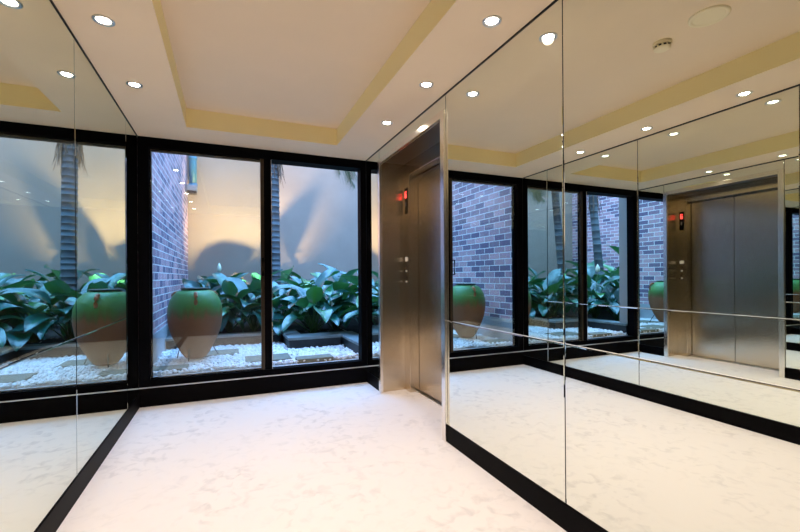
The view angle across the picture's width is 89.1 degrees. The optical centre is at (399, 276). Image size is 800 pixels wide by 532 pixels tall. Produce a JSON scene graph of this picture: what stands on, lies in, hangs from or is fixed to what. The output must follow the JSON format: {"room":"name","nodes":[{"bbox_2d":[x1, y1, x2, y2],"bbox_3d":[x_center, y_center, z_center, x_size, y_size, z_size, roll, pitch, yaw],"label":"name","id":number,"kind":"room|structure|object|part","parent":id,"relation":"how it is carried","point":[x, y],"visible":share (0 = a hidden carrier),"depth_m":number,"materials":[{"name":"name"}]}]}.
{"room":"elevator lobby","nodes":[
{"label":"elevator lobby","id":0,"kind":"room"},
{"bbox_2d":[14,201,138,368],"bbox_3d":[-1.480,-0.049,1.352,0.192,2.400,4.886,0,0,-23],"label":"wall","id":1,"kind":"structure","parent":0,"point":[137,201],"depth_m":3.63,"materials":[{"name":"black"}]},
{"bbox_2d":[0,0,75,367],"bbox_3d":[-1.465,-0.461,1.579,0.006,1.557,1.152,0,0,-23],"label":"mirror panel","id":2,"kind":"object","parent":1,"relation":"attached to","point":[38,283],"visible":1,"depth_m":1.67,"materials":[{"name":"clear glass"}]},
{"bbox_2d":[0,338,76,531],"bbox_3d":[-1.457,0.677,1.579,0.006,0.714,1.152,0,0,-23],"label":"mirror panel","id":3,"kind":"object","parent":1,"relation":"attached to","point":[38,428],"visible":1,"depth_m":1.67,"materials":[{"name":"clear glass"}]},
{"bbox_2d":[35,395,139,531],"bbox_3d":[-1.401,1.093,1.453,0.018,0.116,4.616,0,0,-23],"label":"baseboard","id":4,"kind":"structure","parent":1,"relation":"attached to","point":[58,513],"depth_m":2.20,"materials":[{"name":"black paint"}]},
{"bbox_2d":[50,0,137,135],"bbox_3d":[-1.418,-1.245,1.453,0.016,0.008,4.616,0,0,-23],"label":"trim","id":5,"kind":"structure","parent":1,"relation":"attached to","point":[51,1],"depth_m":2.30,"materials":[{"name":"black metal"}]},
{"bbox_2d":[74,39,126,337],"bbox_3d":[-1.917,-0.458,2.644,0.006,1.557,1.152,0,0,-23],"label":"mirror panel","id":6,"kind":"object","parent":1,"relation":"attached to","point":[99,124],"visible":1,"depth_m":2.48,"materials":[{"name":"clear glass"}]},
{"bbox_2d":[76,318,126,474],"bbox_3d":[-1.909,0.680,2.644,0.006,0.714,1.152,0,0,-23],"label":"mirror panel","id":7,"kind":"object","parent":1,"relation":"attached to","point":[101,354],"visible":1,"depth_m":2.47,"materials":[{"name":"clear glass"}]},
{"bbox_2d":[125,119,138,408],"bbox_3d":[-2.226,-0.098,3.378,0.006,2.274,0.429,0,0,-23],"label":"mirror panel","id":8,"kind":"object","parent":1,"relation":"attached to","point":[131,138],"visible":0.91,"depth_m":3.35,"materials":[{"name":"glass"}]},
{"bbox_2d":[137,152,187,343],"bbox_3d":[-3.436,-1.088,5.916,0.250,3.395,5.029,0,0,-23],"label":"brick wall","id":9,"kind":"structure","parent":0,"point":[169,171],"depth_m":5.34,"materials":[{"name":"brick"}]},
{"bbox_2d":[138,323,170,363],"bbox_3d":[-3.378,0.887,5.826,0.262,0.555,4.829,0,0,-23],"label":"plinth","id":10,"kind":"object","parent":9,"relation":"attached to","point":[159,343],"visible":0.03,"depth_m":4.57,"materials":[{"name":"paint"}]},
{"bbox_2d":[185,184,197,194],"bbox_3d":[-3.950,-1.647,7.693,0.200,0.170,0.200,0,0,-23],"label":"wall lamp","id":11,"kind":"object","parent":9,"relation":"attached to","point":[189,189],"visible":1,"depth_m":7.61,"materials":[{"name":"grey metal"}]},
{"bbox_2d":[188,156,196,184],"bbox_3d":[-4.054,-2.206,7.954,0.156,0.950,0.156,0,0,-23],"label":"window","id":12,"kind":"structure","parent":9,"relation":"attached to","point":[192,159],"depth_m":7.90,"materials":[{"name":"blue glass"}]},
{"bbox_2d":[153,322,356,376],"bbox_3d":[-0.606,1.130,7.179,6.520,0.430,5.104,0,0,-23],"label":"ground","id":13,"kind":"structure","parent":0,"point":[353,358],"depth_m":4.08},
{"bbox_2d":[153,364,188,373],"bbox_3d":[-2.248,0.910,3.954,0.340,0.054,0.200,0,0,-23],"label":"stepping stone","id":14,"kind":"object","parent":13,"relation":"on","point":[169,367],"visible":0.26,"depth_m":3.94,"materials":[{"name":"stone"}]},
{"bbox_2d":[205,349,238,356],"bbox_3d":[-2.132,0.909,4.731,0.480,0.054,0.340,0,0,-23],"label":"stepping stone","id":15,"kind":"object","parent":13,"relation":"on","point":[231,352],"visible":0.37,"depth_m":4.71,"materials":[{"name":"stone"}]},
{"bbox_2d":[153,342,358,375],"bbox_3d":[-1.661,0.897,4.772,2.108,0.063,1.398,0,0,-23],"label":"pebble bed","id":16,"kind":"object","parent":13,"relation":"on","point":[168,357],"visible":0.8,"depth_m":4.49,"materials":[{"name":"white gravel"}]},
{"bbox_2d":[177,345,218,360],"bbox_3d":[-2.190,0.815,4.407,0.444,0.218,0.347,0,0,-23],"label":"stand","id":17,"kind":"object","parent":16,"relation":"on","point":[213,345],"visible":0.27,"depth_m":4.41,"materials":[{"name":"black metal"}]},
{"bbox_2d":[167,287,222,358],"bbox_3d":[-2.212,0.498,4.407,0.538,0.756,0.547,0,0,38],"label":"pot","id":18,"kind":"object","parent":17,"relation":"on","point":[194,314],"visible":0.99,"depth_m":4.22,"materials":[{"name":"green ceramic"}]},
{"bbox_3d":[-2.110,0.225,4.197,0.038,0.139,0.093,0,0,-28],"label":"lug handle","id":19,"kind":"part","parent":18,"relation":"part of","materials":[{"name":"ceramic"}]},
{"bbox_2d":[165,330,358,352],"bbox_3d":[-1.534,0.838,5.261,2.765,0.168,1.046,0,0,10],"label":"wall","id":20,"kind":"structure","parent":13,"relation":"on","point":[291,338],"depth_m":5.20,"materials":[{"name":"stone"}]},
{"bbox_2d":[245,353,291,362],"bbox_3d":[-1.435,0.904,4.418,0.460,0.054,0.340,0,0,-23],"label":"stepping stone","id":21,"kind":"object","parent":13,"relation":"on","point":[282,356],"visible":0.56,"depth_m":4.39,"materials":[{"name":"stone"}]},
{"bbox_2d":[218,315,357,333],"bbox_3d":[-0.587,0.782,7.146,5.907,0.030,4.580,0,0,-23],"label":"soil","id":22,"kind":"object","parent":13,"relation":"on","point":[353,325],"visible":0.1,"depth_m":6.29,"materials":[{"name":"black soil"}]},
{"bbox_2d":[182,276,215,286],"bbox_3d":[-3.084,0.411,6.465,0.804,0.854,1.222,0,0,17],"label":"lily","id":23,"kind":"object","parent":22,"relation":"on","point":[204,282],"visible":0.04,"depth_m":6.62,"materials":[{"name":"green plant"}]},
{"bbox_2d":[183,280,243,331],"bbox_3d":[-2.672,0.452,5.765,0.844,0.801,1.278,0,0,-23],"label":"lily","id":24,"kind":"object","parent":22,"relation":"on","point":[232,318],"visible":0.08,"depth_m":5.76,"materials":[{"name":"green plant"}]},
{"bbox_2d":[196,263,249,320],"bbox_3d":[-2.734,0.308,6.468,1.218,1.056,1.537,0,0,-23],"label":"lily","id":25,"kind":"object","parent":22,"relation":"on","point":[212,283],"visible":0.21,"depth_m":6.23,"materials":[{"name":"green plant"}]},
{"bbox_2d":[201,273,247,302],"bbox_3d":[-3.192,0.383,7.597,1.103,0.912,1.267,0,0,-23],"label":"lily","id":26,"kind":"object","parent":22,"relation":"on","point":[237,274],"visible":0.02,"depth_m":7.61,"materials":[{"name":"green plant"}]},
{"bbox_2d":[212,273,260,332],"bbox_3d":[-2.442,0.387,5.793,1.237,0.895,1.389,0,0,-23],"label":"lily","id":27,"kind":"object","parent":22,"relation":"on","point":[230,288],"visible":0.48,"depth_m":5.64,"materials":[{"name":"green plant"}]},
{"bbox_3d":[-2.408,0.512,5.791,0.537,0.644,0.613,0,0,-23],"label":"stem","id":28,"kind":"part","parent":27,"relation":"part of","materials":[{"name":"green plant"}]},
{"bbox_2d":[221,273,293,315],"bbox_3d":[-2.815,0.357,7.903,1.440,0.959,1.202,0,0,-23],"label":"lily","id":29,"kind":"object","parent":22,"relation":"on","point":[253,275],"visible":0.04,"depth_m":7.73,"materials":[{"name":"green plant"}]},
{"bbox_2d":[218,269,304,331],"bbox_3d":[-2.027,0.363,5.900,1.258,0.937,1.380,0,0,-23],"label":"lily","id":30,"kind":"object","parent":22,"relation":"on","point":[255,284],"visible":0.53,"depth_m":5.81,"materials":[{"name":"green plant"}]},
{"bbox_3d":[-2.048,0.545,5.906,0.564,0.573,0.630,0,0,-37],"label":"stem","id":31,"kind":"part","parent":30,"relation":"part of","materials":[{"name":"green plant"}]},
{"bbox_2d":[241,265,306,317],"bbox_3d":[-2.347,0.309,8.111,1.609,1.049,1.342,0,0,-23],"label":"lily","id":32,"kind":"object","parent":22,"relation":"on","point":[288,271],"visible":0.06,"depth_m":7.95,"materials":[{"name":"green plant"}]},
{"bbox_2d":[271,164,284,319],"bbox_3d":[-2.252,-1.335,7.463,2.003,4.303,2.083,0,0,-23],"label":"palm tree","id":33,"kind":"object","parent":22,"relation":"on","point":[275,171],"visible":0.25,"depth_m":7.39,"materials":[{"name":"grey plant"}]},
{"bbox_2d":[240,281,318,335],"bbox_3d":[-1.796,0.438,6.036,1.144,0.786,1.451,0,0,-23],"label":"lily","id":34,"kind":"object","parent":22,"relation":"on","point":[277,324],"visible":0.5,"depth_m":5.90,"materials":[{"name":"green plant"}]},
{"bbox_3d":[-1.770,0.562,5.995,0.496,0.536,0.654,0,0,-23],"label":"stem","id":35,"kind":"part","parent":34,"relation":"part of","materials":[{"name":"green plant"}]},
{"bbox_2d":[244,271,349,326],"bbox_3d":[-1.501,0.371,6.412,1.430,0.913,1.388,0,0,13],"label":"lily","id":36,"kind":"object","parent":22,"relation":"on","point":[296,281],"visible":0.18,"depth_m":6.21,"materials":[{"name":"green plant"}]},
{"bbox_3d":[-1.502,0.527,6.427,0.601,0.601,0.674,0,0,9],"label":"stem","id":37,"kind":"part","parent":36,"relation":"part of","materials":[{"name":"green plant"}]},
{"bbox_2d":[281,272,316,289],"bbox_3d":[-1.791,0.361,8.163,1.727,0.936,1.169,0,0,-23],"label":"lily","id":38,"kind":"object","parent":22,"relation":"on","point":[291,273],"visible":0.03,"depth_m":8.23,"materials":[{"name":"green plant"}]},
{"bbox_2d":[287,272,334,312],"bbox_3d":[-1.377,0.384,7.393,1.717,0.940,1.331,0,0,26],"label":"lily","id":39,"kind":"object","parent":22,"relation":"on","point":[315,274],"visible":0.04,"depth_m":7.61,"materials":[{"name":"green plant"}]},
{"bbox_2d":[273,268,357,332],"bbox_3d":[-1.212,0.349,5.696,1.148,0.954,1.186,0,0,12],"label":"lily","id":40,"kind":"object","parent":22,"relation":"on","point":[313,294],"visible":0.81,"depth_m":5.59,"materials":[{"name":"green plant"}]},
{"bbox_3d":[-1.213,0.535,5.716,0.535,0.581,0.550,0,0,21],"label":"stem","id":41,"kind":"part","parent":40,"relation":"part of","materials":[{"name":"green plant"}]},
{"bbox_2d":[291,269,357,329],"bbox_3d":[-1.015,0.346,6.049,1.312,0.956,1.429,0,0,40],"label":"lily","id":42,"kind":"object","parent":22,"relation":"on","point":[336,285],"visible":0.36,"depth_m":5.84,"materials":[{"name":"green plant"}]},
{"bbox_3d":[-0.979,0.506,6.054,0.644,0.635,0.602,0,0,-23],"label":"stem","id":43,"kind":"part","parent":42,"relation":"part of","materials":[{"name":"green plant"}]},
{"bbox_2d":[300,263,357,327],"bbox_3d":[-0.998,0.296,6.684,1.636,1.057,1.409,0,0,-23],"label":"lily","id":44,"kind":"object","parent":22,"relation":"on","point":[335,278],"visible":0.13,"depth_m":6.44,"materials":[{"name":"green plant"}]},
{"bbox_2d":[333,170,356,190],"bbox_3d":[-0.544,-0.990,7.447,1.695,3.591,1.563,0,0,32],"label":"palm tree","id":45,"kind":"object","parent":22,"relation":"on","point":[347,178],"visible":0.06,"depth_m":7.15,"materials":[{"name":"green plant"}]},
{"bbox_2d":[332,270,357,327],"bbox_3d":[-0.332,0.324,5.814,1.343,1.040,1.442,0,0,-23],"label":"lily","id":46,"kind":"object","parent":22,"relation":"on","point":[353,279],"visible":0.11,"depth_m":5.56,"materials":[{"name":"green plant"}]},
{"bbox_2d":[342,285,357,320],"bbox_3d":[-0.206,0.440,5.481,1.254,0.756,0.903,0,0,-23],"label":"lily","id":47,"kind":"object","parent":22,"relation":"on","point":[355,312],"visible":0.07,"depth_m":5.16,"materials":[{"name":"green plant"}]},
{"bbox_2d":[295,354,333,363],"bbox_3d":[-0.938,0.901,4.439,0.390,0.054,0.190,0,0,-23],"label":"stepping stone","id":48,"kind":"object","parent":13,"relation":"on","point":[309,358],"visible":0.77,"depth_m":4.38,"materials":[{"name":"stone"}]},
{"bbox_2d":[187,155,357,314],"bbox_3d":[-1.525,-0.823,9.377,6.470,3.950,0.250,0,0,-23],"label":"wall","id":49,"kind":"structure","parent":0,"point":[318,214],"depth_m":8.63,"materials":[{"name":"white paint"}]},
{"bbox_2d":[52,0,553,160],"bbox_3d":[-0.248,-1.411,1.906,2.850,0.307,4.936,0,0,-23],"label":"ceiling","id":50,"kind":"structure","parent":0,"point":[311,77],"depth_m":2.53,"materials":[{"name":"beige paint"}]},
{"bbox_2d":[92,14,114,26],"bbox_3d":[-1.445,-1.246,1.981,0.094,0.006,0.094,0,0,-23],"label":"recessed light","id":51,"kind":"object","parent":50,"relation":"in","point":[102,20],"visible":1,"depth_m":1.98,"materials":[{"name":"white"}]},
{"bbox_3d":[-1.445,-1.247,1.981,0.057,0.004,0.057,0,0,-30],"label":"bulb","id":52,"kind":"part","parent":51,"relation":"part of","materials":[{"name":"white glass"}]},
{"bbox_2d":[126,81,142,88],"bbox_3d":[-1.724,-1.244,2.639,0.094,0.006,0.094,0,0,-23],"label":"recessed light","id":53,"kind":"object","parent":50,"relation":"in","point":[132,84],"visible":1,"depth_m":2.63,"materials":[{"name":"white plastic"}]},
{"bbox_3d":[-1.724,-1.245,2.639,0.057,0.004,0.057,0,0,-30],"label":"bulb","id":54,"kind":"part","parent":53,"relation":"part of","materials":[{"name":"white glass"}]},
{"bbox_2d":[381,121,392,125],"bbox_3d":[-0.106,-1.255,3.326,0.094,0.006,0.094,0,0,-23],"label":"recessed light","id":55,"kind":"object","parent":50,"relation":"in","point":[386,123],"visible":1,"depth_m":3.33,"materials":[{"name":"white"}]},
{"bbox_2d":[419,81,433,88],"bbox_3d":[0.173,-1.257,2.668,0.094,0.006,0.094,0,0,-23],"label":"recessed light","id":56,"kind":"object","parent":50,"relation":"in","point":[426,84],"visible":1,"depth_m":2.66,"materials":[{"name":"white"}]},
{"bbox_2d":[482,15,501,27],"bbox_3d":[0.454,-1.259,2.007,0.094,0.006,0.094,0,0,-23],"label":"recessed light","id":57,"kind":"object","parent":50,"relation":"in","point":[491,22],"visible":1,"depth_m":2.00,"materials":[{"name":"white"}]},
{"bbox_3d":[0.454,-1.260,2.007,0.057,0.004,0.057,0,0,-30],"label":"bulb","id":58,"kind":"part","parent":57,"relation":"part of","materials":[{"name":"white glass"}]},
{"bbox_2d":[56,382,566,531],"bbox_3d":[-0.217,1.203,1.874,2.850,0.120,4.866,0,0,-23],"label":"floor","id":59,"kind":"structure","parent":0,"point":[356,457],"depth_m":2.35,"materials":[{"name":"white stone"}]},
{"bbox_2d":[139,366,367,407],"bbox_3d":[-1.358,1.067,4.066,2.154,0.168,0.160,0,0,-23],"label":"upstand","id":60,"kind":"structure","parent":59,"relation":"on","point":[158,396],"depth_m":3.93,"materials":[{"name":"black paint"}]},
{"bbox_2d":[137,136,366,387],"bbox_3d":[-1.347,-0.137,4.021,2.114,2.226,0.168,0,0,-23],"label":"window","id":61,"kind":"structure","parent":60,"relation":"on","point":[146,146],"depth_m":3.99,"materials":[{"name":"black metal"}]},
{"bbox_3d":[-1.777,-0.118,3.870,1.036,2.096,0.030,0,0,-23],"label":"sliding sash","id":62,"kind":"part","parent":61,"relation":"part of","materials":[{"name":"clear glass"}]},
{"bbox_2d":[139,366,366,388],"bbox_3d":[-1.330,0.980,3.998,2.112,0.008,0.028,0,0,-23],"label":"trim","id":63,"kind":"structure","parent":60,"relation":"attached to","point":[361,366],"depth_m":3.93,"materials":[{"name":"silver metal"}]},
{"bbox_2d":[366,101,799,412],"bbox_3d":[0.830,-0.065,2.333,0.549,2.400,4.886,0,0,-23],"label":"wall","id":64,"kind":"structure","parent":0,"point":[563,101],"depth_m":1.83,"materials":[{"name":"black"}]},
{"bbox_2d":[366,151,378,378],"bbox_3d":[-0.278,-0.111,4.217,0.006,2.274,0.406,0,0,-23],"label":"mirror panel","id":65,"kind":"object","parent":64,"relation":"attached to","point":[371,164],"visible":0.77,"depth_m":4.22,"materials":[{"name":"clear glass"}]},
{"bbox_2d":[367,371,378,390],"bbox_3d":[-0.271,1.085,4.218,0.018,0.116,0.410,0,0,-23],"label":"baseboard","id":66,"kind":"structure","parent":64,"relation":"attached to","point":[372,380],"depth_m":4.20,"materials":[{"name":"black paint"}]},
{"bbox_2d":[377,109,447,441],"bbox_3d":[0.239,-0.006,3.488,0.424,2.291,1.334,0,0,-23],"label":"elevator","id":67,"kind":"object","parent":64,"relation":"attached to","point":[411,177],"visible":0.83,"depth_m":3.98,"materials":[{"name":"silver metal"}]},
{"bbox_3d":[-0.063,-0.004,4.075,0.266,2.291,0.016,0,0,-23],"label":"reveal panel","id":68,"kind":"part","parent":67,"relation":"part of","materials":[{"name":"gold metal"}]},
{"bbox_3d":[0.069,-0.052,4.054,0.007,0.325,0.062,0,0,-23],"label":"call plate","id":69,"kind":"part","parent":67,"relation":"part of","materials":[{"name":"silver metal"}]},
{"bbox_3d":[0.182,-1.141,3.479,0.266,0.020,1.280,0,0,-23],"label":"soffit panel","id":70,"kind":"part","parent":67,"relation":"part of","materials":[{"name":"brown metal"}]},
{"bbox_3d":[0.362,0.003,3.552,0.148,2.271,1.280,0,0,-23],"label":"door frame","id":71,"kind":"part","parent":67,"relation":"part of","materials":[{"name":"silver metal"}]},
{"bbox_3d":[0.406,1.134,3.553,0.080,0.008,1.050,0,0,-23],"label":"door sill","id":72,"kind":"part","parent":67,"relation":"part of","materials":[{"name":"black metal"}]},
{"bbox_3d":[0.304,0.064,3.796,0.035,2.126,0.516,0,0,-23],"label":"door","id":73,"kind":"part","parent":67,"relation":"part of","materials":[{"name":"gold metal"}]},
{"bbox_2d":[379,95,445,158],"bbox_3d":[0.055,-1.201,3.413,0.006,0.099,1.328,0,0,-23],"label":"mirror panel","id":74,"kind":"object","parent":64,"relation":"attached to","point":[439,105],"visible":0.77,"depth_m":3.24,"materials":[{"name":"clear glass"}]},
{"bbox_2d":[366,0,557,160],"bbox_3d":[0.536,-1.259,2.282,0.016,0.008,4.616,0,0,-23],"label":"trim","id":75,"kind":"structure","parent":64,"relation":"attached to","point":[554,1],"depth_m":2.41,"materials":[{"name":"black metal"}]},
{"bbox_2d":[446,0,564,343],"bbox_3d":[0.528,-0.475,2.311,0.006,1.557,1.054,0,0,-23],"label":"mirror panel","id":76,"kind":"object","parent":64,"relation":"attached to","point":[505,125],"visible":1,"depth_m":2.15,"materials":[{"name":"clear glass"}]},
{"bbox_2d":[447,321,565,502],"bbox_3d":[0.536,0.663,2.311,0.006,0.714,1.054,0,0,-23],"label":"mirror panel","id":77,"kind":"object","parent":64,"relation":"attached to","point":[506,391],"visible":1,"depth_m":2.15,"materials":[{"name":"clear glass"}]},
{"bbox_2d":[447,425,606,531],"bbox_3d":[0.892,1.077,1.477,0.018,0.116,2.868,0,0,-23],"label":"baseboard","id":78,"kind":"structure","parent":64,"relation":"attached to","point":[559,512],"depth_m":2.06,"materials":[{"name":"black paint"}]},
{"bbox_2d":[563,0,799,389],"bbox_3d":[0.942,-0.478,1.335,0.006,1.557,1.054,0,0,-23],"label":"mirror panel","id":79,"kind":"object","parent":64,"relation":"attached to","point":[682,117],"visible":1,"depth_m":1.33,"materials":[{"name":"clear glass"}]},
{"bbox_2d":[565,345,799,531],"bbox_3d":[0.950,0.660,1.335,0.006,0.714,1.054,0,0,-23],"label":"mirror panel","id":80,"kind":"object","parent":64,"relation":"attached to","point":[651,446],"visible":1,"depth_m":1.37,"materials":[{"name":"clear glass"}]},
{"bbox_3d":[1.433,-0.369,5.409,4.031,3.000,0.195,0,0,-23],"label":"wall","id":81,"kind":"structure","parent":0,"visible":0},
{"bbox_2d":[157,152,356,171],"bbox_3d":[-1.485,-1.365,4.106,2.343,0.392,0.079,0,0,-23],"label":"trim","id":82,"kind":"structure","parent":81,"relation":"attached to","point":[157,152],"depth_m":4.29,"materials":[{"name":"black metal"}]}
]}

